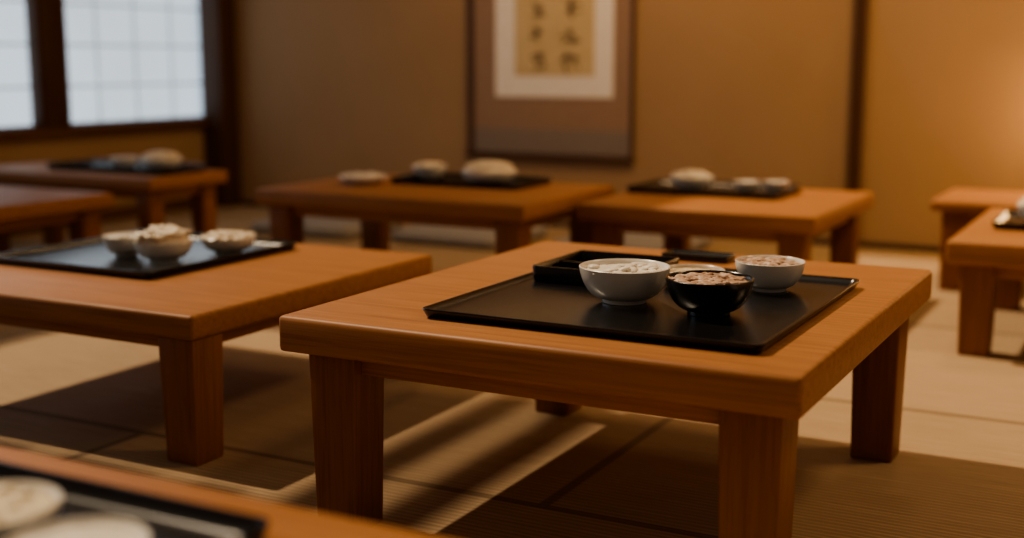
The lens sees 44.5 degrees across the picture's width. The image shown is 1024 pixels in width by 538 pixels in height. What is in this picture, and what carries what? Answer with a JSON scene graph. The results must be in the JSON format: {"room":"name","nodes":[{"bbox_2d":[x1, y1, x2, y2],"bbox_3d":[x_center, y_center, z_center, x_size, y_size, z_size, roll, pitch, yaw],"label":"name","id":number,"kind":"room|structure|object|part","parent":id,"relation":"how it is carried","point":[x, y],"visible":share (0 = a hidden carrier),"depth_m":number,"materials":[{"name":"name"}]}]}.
{"room":"japanese restaurant","nodes":[
{"label":"japanese restaurant","id":0,"kind":"room"},
{"bbox_2d":[0,128,204,208],"bbox_3d":[-3.152,-1.047,3.534,0.100,2.400,6.700,5,11,28],"label":"wall","id":1,"kind":"structure","parent":0,"point":[188,143],"depth_m":5.89,"materials":[{"name":"paint"}]},
{"bbox_2d":[0,0,43,130],"bbox_3d":[-2.331,-1.191,5.019,0.072,1.305,0.980,5,11,28],"label":"window","id":2,"kind":"structure","parent":1,"relation":"in","point":[15,104],"depth_m":5.46,"materials":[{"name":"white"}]},
{"bbox_3d":[-2.352,-1.193,5.030,0.004,1.305,0.980,5,11,28],"label":"muntins","id":3,"kind":"part","parent":2,"relation":"part of","materials":[{"name":"white paper"}]},
{"bbox_3d":[-2.326,-1.191,5.016,0.062,1.305,0.980,5,11,28],"label":"sash","id":4,"kind":"part","parent":2,"relation":"part of","materials":[{"name":"white paper"}]},
{"bbox_2d":[37,0,69,127],"bbox_3d":[-2.064,-1.272,5.505,0.080,1.305,0.140,5,11,28],"label":"trim","id":5,"kind":"structure","parent":1,"relation":"attached to","point":[51,29],"depth_m":5.54,"materials":[{"name":"brown wood"}]},
{"bbox_2d":[9,197,190,235],"bbox_3d":[-3.129,0.121,3.642,0.020,0.060,6.570,5,11,28],"label":"baseboard","id":6,"kind":"structure","parent":1,"relation":"attached to","point":[128,211],"depth_m":5.98,"materials":[{"name":"brown wood"}]},
{"bbox_2d":[0,119,208,140],"bbox_3d":[-2.845,-0.362,4.097,0.065,0.043,5.370,5,11,28],"label":"trim","id":7,"kind":"structure","parent":1,"relation":"attached to","point":[39,133],"depth_m":5.77,"materials":[{"name":"brown wood"}]},
{"bbox_2d":[63,0,203,126],"bbox_3d":[-1.805,-1.354,5.994,0.072,1.305,0.980,5,11,28],"label":"window","id":8,"kind":"structure","parent":1,"relation":"in","point":[114,24],"depth_m":6.05,"materials":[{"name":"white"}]},
{"bbox_3d":[-1.826,-1.356,6.005,0.004,1.305,0.980,5,11,28],"label":"muntins","id":9,"kind":"part","parent":8,"relation":"part of","materials":[{"name":"white paper"}]},
{"bbox_3d":[-1.800,-1.354,5.992,0.062,1.305,0.980,5,11,28],"label":"sash","id":10,"kind":"part","parent":8,"relation":"part of","materials":[{"name":"white paper"}]},
{"bbox_2d":[198,0,241,206],"bbox_3d":[-1.506,-1.516,6.340,0.135,2.400,0.130,5,11,28],"label":"wooden post","id":11,"kind":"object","parent":1,"relation":"attached to","point":[217,29],"depth_m":6.40,"materials":[{"name":"brown wood"}]},
{"bbox_2d":[0,205,1023,537],"bbox_3d":[-0.192,0.426,2.242,6.750,0.080,6.800,5,11,28],"label":"floor","id":12,"kind":"structure","parent":0,"point":[458,462],"depth_m":2.50,"materials":[{"name":"beige wicker"}]},
{"bbox_2d":[0,185,113,240],"bbox_3d":[-1.933,-0.086,4.151,0.830,0.300,0.840,5,11,28],"label":"table","id":13,"kind":"object","parent":12,"relation":"on","point":[20,207],"visible":0.73,"depth_m":4.17,"materials":[{"name":"brown wood"}]},
{"bbox_3d":[-1.466,-0.086,4.299,0.080,0.251,0.080,5,11,28],"label":"leg","id":14,"kind":"part","parent":13,"relation":"part of","materials":[{"name":"brown wood"}]},
{"bbox_2d":[0,161,226,252],"bbox_3d":[-1.583,-0.212,4.785,0.940,0.340,0.410,5,11,28],"label":"table","id":15,"kind":"object","parent":12,"relation":"on","point":[150,191],"visible":0.75,"depth_m":4.59,"materials":[{"name":"brown wood"}]},
{"bbox_3d":[-2.004,-0.201,4.855,0.070,0.296,0.070,5,11,28],"label":"leg","id":16,"kind":"part","parent":15,"relation":"part of","materials":[{"name":"brown wood"}]},
{"bbox_3d":[-1.874,-0.241,5.096,0.070,0.296,0.070,5,11,28],"label":"leg","id":17,"kind":"part","parent":15,"relation":"part of","materials":[{"name":"brown wood"}]},
{"bbox_2d":[47,159,205,175],"bbox_3d":[-1.457,-0.386,4.717,0.598,0.024,0.238,5,11,28],"label":"serving tray","id":18,"kind":"object","parent":15,"relation":"on","point":[93,165],"visible":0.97,"depth_m":4.64,"materials":[{"name":"black paint"}]},
{"bbox_2d":[109,156,138,166],"bbox_3d":[-1.470,-0.405,4.732,0.110,0.045,0.110,-4,10,-22],"label":"bowl","id":19,"kind":"object","parent":18,"relation":"on","point":[117,161],"visible":0.91,"depth_m":4.70,"materials":[{"name":"white ceramic"}]},
{"bbox_2d":[139,150,182,168],"bbox_3d":[-1.310,-0.407,4.669,0.160,0.070,0.160,5,11,29],"label":"rice bowl","id":20,"kind":"object","parent":18,"relation":"on","point":[158,159],"visible":0.98,"depth_m":4.62,"materials":[{"name":"white ceramic"}]},
{"bbox_3d":[-1.292,-0.139,4.482,0.070,0.296,0.070,5,11,28],"label":"leg","id":21,"kind":"part","parent":15,"relation":"part of","materials":[{"name":"brown wood"}]},
{"bbox_3d":[-1.163,-0.179,4.723,0.070,0.296,0.070,5,11,28],"label":"leg","id":22,"kind":"part","parent":15,"relation":"part of","materials":[{"name":"brown wood"}]},
{"bbox_2d":[0,243,431,465],"bbox_3d":[-0.766,0.135,2.860,0.860,0.290,0.838,5,11,28],"label":"table","id":23,"kind":"object","parent":12,"relation":"on","point":[189,316],"visible":0.65,"depth_m":2.46,"materials":[{"name":"brown wood"}]},
{"bbox_2d":[0,229,296,279],"bbox_3d":[-0.868,-0.041,2.976,0.503,0.018,0.518,5,11,28],"label":"serving tray","id":24,"kind":"object","parent":23,"relation":"on","point":[89,255],"visible":0.75,"depth_m":2.89,"materials":[{"name":"black paint"}]},
{"bbox_2d":[102,232,142,256],"bbox_3d":[-0.907,-0.057,2.937,0.104,0.052,0.104,9,13,44],"label":"bowl","id":25,"kind":"object","parent":24,"relation":"on","point":[119,244],"visible":0.8,"depth_m":2.90,"materials":[{"name":"white ceramic"}]},
{"bbox_2d":[129,224,192,261],"bbox_3d":[-0.799,-0.061,2.868,0.134,0.080,0.147,3,10,17],"label":"rice bowl","id":26,"kind":"object","parent":24,"relation":"on","point":[159,243],"visible":1,"depth_m":2.82,"materials":[{"name":"white ceramic"}]},
{"bbox_2d":[199,230,255,253],"bbox_3d":[-0.679,-0.066,2.991,0.136,0.051,0.134,-5,11,-28],"label":"bowl","id":27,"kind":"object","parent":24,"relation":"on","point":[218,241],"visible":1,"depth_m":2.95,"materials":[{"name":"white ceramic"}]},
{"bbox_3d":[-0.680,-0.079,2.988,0.123,0.024,0.125,7,11,34],"label":"dish","id":28,"kind":"part","parent":27,"relation":"part of","materials":[{"name":"beige food"}]},
{"bbox_3d":[-0.603,0.242,2.365,0.086,0.243,0.086,5,11,28],"label":"leg","id":29,"kind":"part","parent":23,"relation":"part of","materials":[{"name":"brown wood"}]},
{"bbox_2d":[0,446,441,537],"bbox_3d":[-0.633,0.435,0.885,0.970,0.350,0.920,5,11,28],"label":"table","id":30,"kind":"object","parent":12,"relation":"on","point":[285,521],"visible":0.3,"depth_m":1.15,"materials":[{"name":"brown wood"}]},
{"bbox_2d":[0,461,269,537],"bbox_3d":[-0.486,0.226,1.012,0.478,0.020,0.338,5,11,28],"label":"serving tray","id":31,"kind":"object","parent":30,"relation":"on","point":[163,516],"visible":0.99,"depth_m":1.10,"materials":[{"name":"black paint"}]},
{"bbox_2d":[0,481,61,537],"bbox_3d":[-0.428,0.208,1.028,0.112,0.036,0.112,1,10,9],"label":"bowl","id":32,"kind":"object","parent":31,"relation":"on","point":[24,505],"visible":0.91,"depth_m":1.03,"materials":[{"name":"white ceramic"}]},
{"bbox_2d":[10,517,149,537],"bbox_3d":[-0.335,0.224,0.958,0.112,0.029,0.112,1,10,6],"label":"bowl","id":33,"kind":"object","parent":31,"relation":"on","point":[84,527],"visible":1,"depth_m":0.99,"materials":[{"name":"white ceramic"}]},
{"bbox_2d":[251,216,402,238],"bbox_3d":[-0.819,-0.206,5.574,0.520,0.065,0.500,4,10,25],"label":"floor cushion","id":34,"kind":"object","parent":12,"relation":"on","point":[316,227],"visible":0.52,"depth_m":5.34,"materials":[{"name":"fabric"}]},
{"bbox_2d":[254,174,613,254],"bbox_3d":[-0.240,-0.089,4.019,0.960,0.350,0.640,5,11,28],"label":"table","id":35,"kind":"object","parent":12,"relation":"on","point":[512,214],"visible":0.62,"depth_m":3.79,"materials":[{"name":"brown wood"}]},
{"bbox_3d":[-0.717,-0.061,3.996,0.080,0.303,0.080,5,11,28],"label":"leg","id":36,"kind":"part","parent":35,"relation":"part of","materials":[{"name":"brown wood"}]},
{"bbox_2d":[339,172,386,184],"bbox_3d":[-0.488,-0.298,4.095,0.160,0.037,0.160,-5,11,-26],"label":"ceramic plate","id":37,"kind":"object","parent":35,"relation":"on","point":[358,178],"visible":1,"depth_m":4.05,"materials":[{"name":"white ceramic"}]},
{"bbox_3d":[-0.488,-0.306,4.093,0.146,0.021,0.146,-5,11,-26],"label":"dish","id":38,"kind":"part","parent":37,"relation":"part of","materials":[{"name":"beige ceramic"}]},
{"bbox_3d":[-0.484,-0.133,4.428,0.080,0.303,0.080,5,11,28],"label":"leg","id":39,"kind":"part","parent":35,"relation":"part of","materials":[{"name":"brown wood"}]},
{"bbox_2d":[390,172,551,189],"bbox_3d":[-0.135,-0.290,4.100,0.478,0.020,0.258,5,11,28],"label":"serving tray","id":40,"kind":"object","parent":35,"relation":"on","point":[451,179],"visible":0.72,"depth_m":4.04,"materials":[{"name":"black paint"}]},
{"bbox_2d":[412,161,446,178],"bbox_3d":[-0.279,-0.336,4.228,0.120,0.054,0.120,4,10,21],"label":"bowl","id":41,"kind":"object","parent":40,"relation":"on","point":[427,170],"visible":1,"depth_m":4.19,"materials":[{"name":"white ceramic"}]},
{"bbox_2d":[461,160,517,182],"bbox_3d":[-0.073,-0.315,4.040,0.184,0.076,0.184,-6,11,-32],"label":"rice bowl","id":42,"kind":"object","parent":40,"relation":"on","point":[491,171],"visible":0.98,"depth_m":3.98,"materials":[{"name":"white ceramic"}]},
{"bbox_3d":[0.004,0.002,3.618,0.080,0.303,0.080,5,11,28],"label":"leg","id":43,"kind":"part","parent":35,"relation":"part of","materials":[{"name":"brown wood"}]},
{"bbox_3d":[0.236,-0.070,4.050,0.080,0.303,0.080,5,11,28],"label":"leg","id":44,"kind":"part","parent":35,"relation":"part of","materials":[{"name":"brown wood"}]},
{"bbox_2d":[390,225,547,249],"bbox_3d":[-0.177,-0.160,5.294,0.520,0.065,0.500,5,11,29],"label":"floor cushion","id":45,"kind":"object","parent":12,"relation":"on","point":[472,238],"visible":0.6,"depth_m":5.11,"materials":[{"name":"fabric"}]},
{"bbox_2d":[279,241,931,537],"bbox_3d":[0.217,0.212,2.195,0.828,0.357,0.934,5,11,28],"label":"table","id":46,"kind":"object","parent":12,"relation":"on","point":[757,402],"visible":0.75,"depth_m":1.85,"materials":[{"name":"brown wood"}]},
{"bbox_3d":[-0.264,0.271,2.018,0.088,0.300,0.088,5,11,28],"label":"leg","id":47,"kind":"part","parent":46,"relation":"part of","materials":[{"name":"brown wood"}]},
{"bbox_3d":[0.102,0.158,2.695,0.088,0.300,0.088,5,11,28],"label":"leg","id":48,"kind":"part","parent":46,"relation":"part of","materials":[{"name":"brown wood"}]},
{"bbox_2d":[423,268,858,353],"bbox_3d":[0.234,0.046,2.058,0.544,0.015,0.588,5,11,28],"label":"serving tray","id":49,"kind":"object","parent":46,"relation":"on","point":[521,301],"visible":0.73,"depth_m":1.94,"materials":[{"name":"black paint"}]},
{"bbox_2d":[533,250,678,284],"bbox_3d":[0.172,0.000,2.263,0.203,0.028,0.213,5,11,28],"label":"box","id":50,"kind":"object","parent":49,"relation":"on","point":[565,268],"visible":0.51,"depth_m":2.29,"materials":[{"name":"black wood"}]},
{"bbox_2d":[579,258,670,305],"bbox_3d":[0.182,0.022,2.027,0.148,0.061,0.148,1,10,7],"label":"rice bowl","id":51,"kind":"object","parent":49,"relation":"on","point":[616,281],"visible":1,"depth_m":1.98,"materials":[{"name":"white ceramic"}]},
{"bbox_2d":[670,264,724,272],"bbox_3d":[0.314,0.014,2.173,0.112,0.029,0.112,2,10,9],"label":"bowl","id":52,"kind":"object","parent":49,"relation":"on","point":[677,267],"visible":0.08,"depth_m":2.21,"materials":[{"name":"beige ceramic"}]},
{"bbox_2d":[665,270,753,317],"bbox_3d":[0.304,0.039,1.930,0.136,0.060,0.136,-2,10,-10],"label":"bowl","id":53,"kind":"object","parent":49,"relation":"on","point":[702,293],"visible":1,"depth_m":1.89,"materials":[{"name":"black ceramic"}]},
{"bbox_2d":[735,255,805,292],"bbox_3d":[0.439,0.009,2.130,0.118,0.054,0.118,2,10,11],"label":"bowl","id":54,"kind":"object","parent":49,"relation":"on","point":[770,273],"visible":0.9,"depth_m":2.09,"materials":[{"name":"white ceramic"}]},
{"bbox_2d":[661,249,735,262],"bbox_3d":[0.373,-0.026,2.499,0.138,0.012,0.068,5,11,28],"label":"lacquer tray","id":55,"kind":"object","parent":46,"relation":"on","point":[682,254],"visible":0.97,"depth_m":2.49,"materials":[{"name":"black wood"}]},
{"bbox_3d":[0.333,0.323,1.705,0.088,0.300,0.088,5,11,28],"label":"leg","id":56,"kind":"part","parent":46,"relation":"part of","materials":[{"name":"brown wood"}]},
{"bbox_3d":[0.699,0.210,2.382,0.088,0.300,0.088,5,11,28],"label":"leg","id":57,"kind":"part","parent":46,"relation":"part of","materials":[{"name":"brown wood"}]},
{"bbox_2d":[554,232,710,249],"bbox_3d":[0.482,-0.111,5.004,0.520,0.065,0.500,5,11,26],"label":"floor cushion","id":58,"kind":"object","parent":12,"relation":"on","point":[636,240],"visible":0.2,"depth_m":4.88,"materials":[{"name":"fabric"}]},
{"bbox_2d":[577,189,873,263],"bbox_3d":[0.681,-0.060,3.906,0.715,0.330,0.740,5,11,28],"label":"table","id":59,"kind":"object","parent":12,"relation":"on","point":[792,221],"visible":0.76,"depth_m":3.66,"materials":[{"name":"brown wood"}]},
{"bbox_3d":[0.289,-0.014,3.783,0.080,0.281,0.080,5,11,28],"label":"leg","id":60,"kind":"part","parent":59,"relation":"part of","materials":[{"name":"brown wood"}]},
{"bbox_3d":[0.568,-0.101,4.302,0.080,0.281,0.080,5,11,28],"label":"leg","id":61,"kind":"part","parent":59,"relation":"part of","materials":[{"name":"brown wood"}]},
{"bbox_2d":[626,179,801,199],"bbox_3d":[0.651,-0.258,4.027,0.498,0.020,0.298,5,11,28],"label":"serving tray","id":62,"kind":"object","parent":59,"relation":"on","point":[657,186],"visible":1,"depth_m":3.97,"materials":[{"name":"black paint"}]},
{"bbox_2d":[670,169,713,189],"bbox_3d":[0.585,-0.292,4.068,0.144,0.062,0.144,-7,12,-36],"label":"rice bowl","id":63,"kind":"object","parent":62,"relation":"on","point":[685,179],"visible":1,"depth_m":4.02,"materials":[{"name":"white ceramic"}]},
{"bbox_2d":[733,180,759,192],"bbox_3d":[0.743,-0.262,3.965,0.084,0.036,0.084,4,10,21],"label":"bowl","id":64,"kind":"object","parent":62,"relation":"on","point":[740,185],"visible":1,"depth_m":3.94,"materials":[{"name":"beige ceramic"}]},
{"bbox_2d":[763,180,789,193],"bbox_3d":[0.832,-0.259,3.941,0.084,0.038,0.084,-3,10,-18],"label":"bowl","id":65,"kind":"object","parent":62,"relation":"on","point":[773,186],"visible":0.98,"depth_m":3.91,"materials":[{"name":"beige ceramic"}]},
{"bbox_3d":[0.793,0.030,3.518,0.080,0.281,0.080,5,11,28],"label":"leg","id":66,"kind":"part","parent":59,"relation":"part of","materials":[{"name":"brown wood"}]},
{"bbox_3d":[1.073,-0.057,4.038,0.080,0.281,0.080,5,11,28],"label":"leg","id":67,"kind":"part","parent":59,"relation":"part of","materials":[{"name":"brown wood"}]},
{"bbox_2d":[930,188,1023,290],"bbox_3d":[1.767,-0.082,4.132,0.680,0.300,0.440,5,11,28],"label":"table","id":68,"kind":"object","parent":12,"relation":"on","point":[959,208],"visible":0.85,"depth_m":4.09,"materials":[{"name":"brown wood"}]},
{"bbox_3d":[1.454,-0.065,4.128,0.070,0.266,0.070,5,11,28],"label":"leg","id":69,"kind":"part","parent":68,"relation":"part of","materials":[{"name":"brown wood"}]},
{"bbox_2d":[946,208,1023,356],"bbox_3d":[1.666,0.049,3.347,0.850,0.300,0.820,5,11,28],"label":"table","id":70,"kind":"object","parent":12,"relation":"on","point":[991,260],"visible":0.92,"depth_m":3.19,"materials":[{"name":"brown wood"}]},
{"bbox_3d":[1.199,0.100,3.222,0.085,0.241,0.085,5,11,28],"label":"leg","id":71,"kind":"part","parent":70,"relation":"part of","materials":[{"name":"brown wood"}]},
{"bbox_2d":[992,210,1023,230],"bbox_3d":[1.581,-0.122,3.393,0.488,0.020,0.328,5,11,28],"label":"serving tray","id":72,"kind":"object","parent":70,"relation":"on","point":[1009,219],"visible":1,"depth_m":3.47,"materials":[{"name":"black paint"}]},
{"bbox_2d":[1017,198,1023,217],"bbox_3d":[1.464,-0.169,3.466,0.120,0.077,0.120,0,9,0],"label":"rice bowl","id":73,"kind":"object","parent":72,"relation":"on","point":[1020,205],"visible":1,"depth_m":3.46,"materials":[{"name":"white ceramic"}]},
{"bbox_3d":[1.514,0.002,3.807,0.085,0.241,0.085,5,11,28],"label":"leg","id":74,"kind":"part","parent":70,"relation":"part of","materials":[{"name":"brown wood"}]},
{"bbox_2d":[235,0,1023,245],"bbox_3d":[1.380,-1.284,4.955,6.750,2.400,0.100,5,11,28],"label":"wall","id":75,"kind":"structure","parent":0,"point":[728,90],"depth_m":5.26,"materials":[{"name":"paint"}]},
{"bbox_2d":[465,0,635,162],"bbox_3d":[0.160,-1.208,5.546,0.840,1.446,0.030,5,11,28],"label":"scroll","id":76,"kind":"object","parent":75,"relation":"attached to","point":[547,79],"visible":1,"depth_m":5.60,"materials":[{"name":"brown fabric"}]},
{"bbox_2d":[242,200,939,252],"bbox_3d":[1.460,-0.096,5.046,6.510,0.025,0.012,5,11,28],"label":"baseboard","id":77,"kind":"structure","parent":75,"relation":"attached to","point":[862,244],"depth_m":5.04,"materials":[{"name":"brown wood"}]},
{"bbox_2d":[847,0,868,190],"bbox_3d":[1.377,-1.273,4.884,0.048,2.400,0.030,5,11,28],"label":"trim","id":78,"kind":"structure","parent":75,"relation":"attached to","point":[861,6],"depth_m":4.97,"materials":[{"name":"brown wood"}]}
]}

